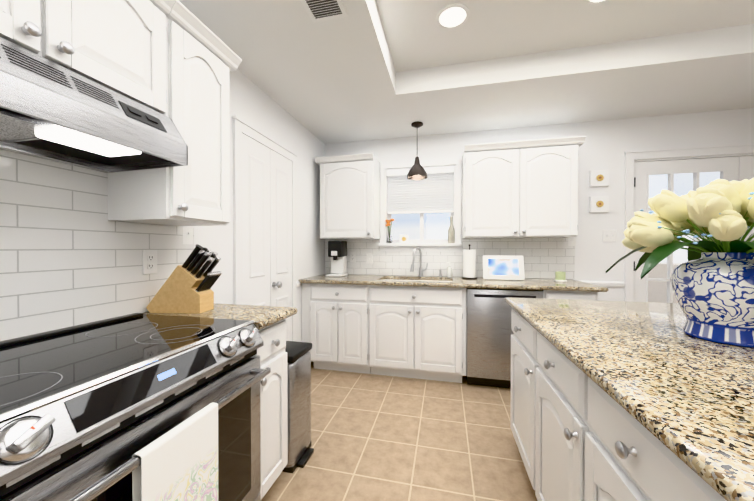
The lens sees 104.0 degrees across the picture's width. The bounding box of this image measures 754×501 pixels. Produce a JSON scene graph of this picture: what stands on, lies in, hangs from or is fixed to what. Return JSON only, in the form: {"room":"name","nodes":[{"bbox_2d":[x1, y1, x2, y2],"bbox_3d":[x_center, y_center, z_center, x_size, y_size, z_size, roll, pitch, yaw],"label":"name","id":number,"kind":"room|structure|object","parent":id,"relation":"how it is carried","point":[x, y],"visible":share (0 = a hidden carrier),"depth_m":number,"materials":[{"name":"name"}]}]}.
{"room":"kitchen","nodes":[
{"label":"kitchen","id":0,"kind":"room"},
{"bbox_2d":[108,69,324,361],"bbox_3d":[-1.246,-0.132,1.081,0.120,2.690,5.270,0,0,13],"label":"wall","id":1,"kind":"structure","parent":0,"point":[251,103],"depth_m":2.61,"materials":[{"name":"white paint"}]},
{"bbox_2d":[0,149,193,340],"bbox_3d":[-1.284,-0.111,0.638,0.006,0.821,2.130,0,0,13],"label":"wall tile","id":2,"kind":"structure","parent":1,"relation":"attached to","point":[70,254],"depth_m":1.11,"materials":[{"name":"white tile"}]},
{"bbox_2d":[142,250,156,274],"bbox_3d":[-1.095,0.056,1.422,0.009,0.117,0.072,0,0,13],"label":"electrical outlet plate","id":3,"kind":"object","parent":2,"relation":"attached to","point":[149,258],"visible":1,"depth_m":1.42,"materials":[{"name":"white plastic"}]},
{"bbox_2d":[0,0,241,225],"bbox_3d":[-1.012,-0.558,1.008,0.363,0.865,1.170,0,0,13],"label":"upper cabinet","id":4,"kind":"object","parent":1,"relation":"attached to","point":[176,61],"visible":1,"depth_m":1.19,"materials":[{"name":"white paint"}]},
{"bbox_2d":[0,37,187,172],"bbox_3d":[-1.023,-0.423,0.832,0.410,0.198,0.746,0,0,13],"label":"range hood","id":5,"kind":"object","parent":4,"relation":"attached to","point":[50,110],"visible":1,"depth_m":0.87,"materials":[{"name":"silver metal"}]},
{"bbox_2d":[182,226,192,243],"bbox_3d":[-1.048,-0.091,1.636,0.016,0.117,0.072,0,0,13],"label":"switch plate","id":6,"kind":"object","parent":1,"relation":"attached to","point":[187,234],"visible":0.83,"depth_m":1.63,"materials":[{"name":"white plastic"}]},
{"bbox_2d":[232,116,296,341],"bbox_3d":[-0.840,0.148,2.390,0.082,2.110,0.846,0,0,13],"label":"door","id":7,"kind":"structure","parent":1,"relation":"attached to","point":[264,219],"depth_m":2.29,"materials":[{"name":"white paint"}]},
{"bbox_2d":[261,361,536,500],"bbox_3d":[1.417,1.248,0.467,5.550,0.060,5.250,0,0,13],"label":"floor","id":8,"kind":"structure","parent":0,"point":[374,437],"depth_m":1.83,"materials":[{"name":"tile"}]},
{"bbox_2d":[0,313,270,500],"bbox_3d":[-0.840,0.748,0.848,0.685,0.934,0.879,0,0,13],"label":"range","id":9,"kind":"object","parent":8,"relation":"on","point":[139,407],"visible":1,"depth_m":0.77,"materials":[{"name":"grey metal"}]},
{"bbox_2d":[256,319,287,498],"bbox_3d":[-0.784,0.771,1.438,0.618,0.880,0.291,0,0,13],"label":"base cabinet","id":10,"kind":"object","parent":8,"relation":"on","point":[274,386],"depth_m":1.38,"materials":[{"name":"white paint"}]},
{"bbox_2d":[143,303,296,330],"bbox_3d":[-0.764,0.313,1.442,0.653,0.036,0.317,0,0,13],"label":"countertop","id":11,"kind":"structure","parent":10,"relation":"on","point":[263,317],"depth_m":1.38,"materials":[{"name":"beige stone"}]},
{"bbox_2d":[146,244,221,313],"bbox_3d":[-0.931,0.132,1.435,0.313,0.324,0.108,0,0,3],"label":"knife block","id":12,"kind":"object","parent":11,"relation":"on","point":[186,287],"visible":1,"depth_m":1.39,"materials":[{"name":"brown wood"}]},
{"bbox_2d":[282,341,313,472],"bbox_3d":[-0.625,0.888,1.752,0.478,0.640,0.246,0,0,13],"label":"trash can","id":13,"kind":"object","parent":8,"relation":"on","point":[300,451],"visible":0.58,"depth_m":1.66,"materials":[{"name":"silver metal"}]},
{"bbox_2d":[306,283,377,374],"bbox_3d":[-0.274,0.758,3.125,0.668,0.879,0.618,0,0,13],"label":"base cabinet","id":14,"kind":"object","parent":8,"relation":"on","point":[342,318],"depth_m":2.83,"materials":[{"name":"white paint"}]},
{"bbox_2d":[378,287,469,382],"bbox_3d":[0.385,0.759,2.973,0.955,0.879,0.618,0,0,13],"label":"base cabinet","id":15,"kind":"object","parent":8,"relation":"on","point":[402,326],"depth_m":2.66,"materials":[{"name":"white paint"}]},
{"bbox_2d":[298,275,605,290],"bbox_3d":[0.585,0.301,2.913,2.616,0.035,0.638,0,0,13],"label":"countertop","id":16,"kind":"structure","parent":15,"relation":"on","point":[362,280],"depth_m":2.70,"materials":[{"name":"beige stone"}]},
{"bbox_2d":[326,241,347,276],"bbox_3d":[-0.441,0.088,3.259,0.170,0.385,0.252,0,0,13],"label":"coffee maker","id":17,"kind":"object","parent":16,"relation":"on","point":[337,252],"visible":1,"depth_m":3.23,"materials":[{"name":"white plastic"}]},
{"bbox_2d":[410,247,427,274],"bbox_3d":[0.449,0.125,3.110,0.176,0.315,0.222,0,0,13],"label":"faucet","id":18,"kind":"object","parent":16,"relation":"on","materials":[{"name":"silver metal"}]},
{"bbox_2d":[434,279,453,282],"bbox_3d":[0.388,0.404,2.960,0.744,0.195,0.424,0,0,13],"label":"sink","id":19,"kind":"object","parent":16,"relation":"in","point":[435,280],"depth_m":3.03,"materials":[{"name":"silver metal"}]},
{"bbox_2d":[447,262,451,277],"bbox_3d":[0.761,0.203,3.089,0.059,0.158,0.057,0,0,13],"label":"soap bottle","id":20,"kind":"object","parent":16,"relation":"on","point":[449,271],"visible":1,"depth_m":3.07,"materials":[{"name":"white plastic"}]},
{"bbox_2d":[462,244,476,278],"bbox_3d":[0.938,0.110,2.986,0.150,0.345,0.150,0,0,13],"label":"paper towel","id":21,"kind":"object","parent":16,"relation":"on","point":[469,263],"visible":1,"depth_m":2.93,"materials":[{"name":"white paper"}]},
{"bbox_2d":[483,256,524,279],"bbox_3d":[1.222,0.167,2.861,0.370,0.234,0.097,0,0,13],"label":"digital display","id":22,"kind":"object","parent":16,"relation":"on","point":[503,267],"visible":1,"depth_m":2.83,"materials":[{"name":"white plastic"}]},
{"bbox_2d":[554,271,566,281],"bbox_3d":[1.683,0.239,2.702,0.104,0.090,0.104,0,0,13],"label":"candle","id":23,"kind":"object","parent":16,"relation":"on","point":[560,276],"visible":1,"depth_m":2.67,"materials":[{"name":"green wax"}]},
{"bbox_2d":[466,288,543,388],"bbox_3d":[1.146,0.761,2.787,0.607,0.878,0.603,0,0,13],"label":"dishwasher","id":24,"kind":"object","parent":8,"relation":"on","point":[489,331],"visible":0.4,"depth_m":2.52,"materials":[{"name":"silver metal"}]},
{"bbox_2d":[544,291,601,299],"bbox_3d":[1.640,0.761,2.683,0.394,0.879,0.618,0,0,13],"label":"base cabinet","id":25,"kind":"object","parent":8,"relation":"on","point":[572,295],"depth_m":2.38,"materials":[{"name":"white paint"}]},
{"bbox_2d":[505,301,727,500],"bbox_3d":[1.169,0.775,0.987,1.117,0.880,1.460,0,0,13],"label":"kitchen island","id":26,"kind":"object","parent":8,"relation":"on","point":[575,442],"depth_m":0.89,"materials":[{"name":"white paint"}]},
{"bbox_2d":[504,297,753,500],"bbox_3d":[1.187,0.317,0.980,1.150,0.036,1.540,0,0,13],"label":"island countertop","id":27,"kind":"structure","parent":26,"relation":"on","point":[696,395],"depth_m":0.72,"materials":[{"name":"beige stone"}]},
{"bbox_2d":[606,178,753,347],"bbox_3d":[1.187,0.032,0.979,0.604,0.533,0.662,0,0,13],"label":"ginger jar","id":28,"kind":"object","parent":27,"relation":"on","point":[712,280],"visible":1,"depth_m":0.95,"materials":[{"name":"blue ceramic"}]},
{"bbox_2d":[178,0,753,143],"bbox_3d":[1.417,-1.357,0.446,5.350,0.230,5.050,0,0,13],"label":"ceiling","id":29,"kind":"structure","parent":0,"point":[366,70],"depth_m":2.06,"materials":[{"name":"white paint"}]},
{"bbox_2d":[300,0,347,22],"bbox_3d":[-0.290,-1.242,1.411,0.200,0.014,0.360,0,0,13],"label":"ceiling vent","id":30,"kind":"object","parent":29,"relation":"in","point":[320,10],"visible":1,"depth_m":1.52,"materials":[{"name":"white plastic"}]},
{"bbox_2d":[407,121,426,179],"bbox_3d":[0.400,-0.994,2.937,0.204,0.534,0.204,0,0,13],"label":"pendant lamp","id":31,"kind":"object","parent":29,"relation":"hanging from","point":[417,171],"visible":1,"depth_m":2.90,"materials":[{"name":"brown metal"}]},
{"bbox_2d":[436,3,468,28],"bbox_3d":[0.462,-1.427,1.800,0.196,0.010,0.196,0,0,13],"label":"recessed light","id":32,"kind":"object","parent":29,"relation":"in","point":[452,15],"visible":1,"depth_m":1.79,"materials":[{"name":"white plastic"}]},
{"bbox_2d":[584,0,607,3],"bbox_3d":[1.249,-1.426,1.608,0.196,0.010,0.196,0,0,13],"label":"recessed light","id":33,"kind":"object","parent":29,"relation":"in","point":[593,1],"visible":1,"depth_m":1.69,"materials":[{"name":"white plastic"}]},
{"bbox_2d":[325,108,753,300],"bbox_3d":[1.998,-0.147,2.975,5.590,2.690,0.120,0,0,13],"label":"wall","id":34,"kind":"structure","parent":0,"point":[607,144],"depth_m":2.87,"materials":[{"name":"white paint"}]},
{"bbox_2d":[318,153,379,238],"bbox_3d":[-0.296,-0.564,3.270,0.602,0.870,0.328,0,0,13],"label":"upper cabinet","id":35,"kind":"object","parent":34,"relation":"attached to","point":[349,184],"depth_m":3.11,"materials":[{"name":"white paint"}]},
{"bbox_2d":[378,243,461,251],"bbox_3d":[0.473,-0.034,3.284,0.904,0.089,0.155,0,0,13],"label":"window sill","id":36,"kind":"structure","parent":34,"relation":"attached to","point":[439,247],"depth_m":3.23,"materials":[{"name":"white paint"}]},
{"bbox_2d":[386,219,393,243],"bbox_3d":[0.147,-0.221,3.342,0.101,0.282,0.087,0,0,13],"label":"vase","id":37,"kind":"object","parent":36,"relation":"on","point":[389,238],"visible":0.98,"depth_m":3.33,"materials":[{"name":"clear glass"}]},
{"bbox_2d":[399,235,408,242],"bbox_3d":[0.305,-0.129,3.332,0.100,0.101,0.026,0,0,13],"label":"framed picture","id":38,"kind":"object","parent":36,"relation":"on","point":[403,239],"visible":1,"depth_m":3.33,"materials":[{"name":"white paper"}]},
{"bbox_2d":[448,217,454,242],"bbox_3d":[0.808,-0.221,3.198,0.074,0.285,0.073,0,0,13],"label":"bottle","id":39,"kind":"object","parent":36,"relation":"on","point":[451,234],"visible":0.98,"depth_m":3.17,"materials":[{"name":"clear glass"}]},
{"bbox_2d":[380,159,460,243],"bbox_3d":[0.480,-0.527,3.310,0.880,0.896,0.133,0,0,13],"label":"window","id":40,"kind":"structure","parent":34,"relation":"in","point":[434,191],"depth_m":3.29,"materials":[{"name":"white paint"}]},
{"bbox_2d":[325,238,574,278],"bbox_3d":[0.672,0.076,3.218,2.643,0.406,0.006,0,0,13],"label":"wall tile","id":41,"kind":"structure","parent":34,"relation":"attached to","point":[546,257],"depth_m":3.15,"materials":[{"name":"white tile"}]},
{"bbox_2d":[350,252,355,261],"bbox_3d":[-0.283,0.075,3.430,0.072,0.117,0.009,0,0,13],"label":"outlet","id":42,"kind":"object","parent":41,"relation":"attached to","point":[352,256],"visible":1,"depth_m":3.43,"materials":[{"name":"white plastic"}]},
{"bbox_2d":[366,254,371,263],"bbox_3d":[-0.089,0.095,3.382,0.072,0.117,0.016,0,0,13],"label":"light switch","id":43,"kind":"object","parent":41,"relation":"attached to","point":[368,258],"visible":1,"depth_m":3.38,"materials":[{"name":"white plastic"}]},
{"bbox_2d":[296,281,624,287],"bbox_3d":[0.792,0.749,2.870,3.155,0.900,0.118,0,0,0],"label":"trim","id":44,"kind":"structure","parent":34,"relation":"attached to","point":[598,283],"depth_m":2.85,"materials":[{"name":"white paint"}]},
{"bbox_2d":[462,136,581,238],"bbox_3d":[1.357,-0.566,2.888,0.982,0.880,0.328,0,0,13],"label":"upper cabinet","id":45,"kind":"object","parent":34,"relation":"attached to","point":[521,189],"depth_m":2.72,"materials":[{"name":"white paint"}]},
{"bbox_2d":[568,237,575,245],"bbox_3d":[1.934,-0.101,2.920,0.072,0.117,0.016,0,0,13],"label":"switch plate","id":46,"kind":"object","parent":34,"relation":"attached to","point":[571,241],"visible":0.77,"depth_m":2.92,"materials":[{"name":"white plastic"}]},
{"bbox_2d":[589,169,608,186],"bbox_3d":[2.152,-0.701,2.849,0.155,0.156,0.045,0,0,13],"label":"canvas art","id":47,"kind":"object","parent":34,"relation":"attached to","point":[598,178],"visible":1,"depth_m":2.84,"materials":[{"name":"white"}]},
{"bbox_2d":[589,196,608,212],"bbox_3d":[2.152,-0.449,2.851,0.155,0.156,0.045,0,0,13],"label":"canvas art","id":48,"kind":"object","parent":34,"relation":"attached to","point":[597,204],"visible":1,"depth_m":2.85,"materials":[{"name":"white"}]},
{"bbox_2d":[603,230,616,241],"bbox_3d":[2.251,-0.141,2.846,0.116,0.117,0.016,0,0,13],"label":"switch plate","id":49,"kind":"object","parent":34,"relation":"attached to","point":[609,235],"visible":1,"depth_m":2.85,"materials":[{"name":"white plastic"}]},
{"bbox_2d":[624,143,753,302],"bbox_3d":[3.246,0.130,2.668,1.786,2.141,0.140,0,0,13],"label":"door frame","id":50,"kind":"structure","parent":34,"relation":"attached to","point":[732,162],"depth_m":2.76,"materials":[{"name":"white paint"}]},
{"label":"outside","id":51,"kind":"structure","parent":0,"visible":0},
{"bbox_2d":[391,172,719,302],"bbox_3d":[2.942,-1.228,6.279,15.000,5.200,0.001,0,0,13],"label":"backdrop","id":52,"kind":"structure","parent":51,"point":[655,291],"depth_m":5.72,"materials":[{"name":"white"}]}
]}

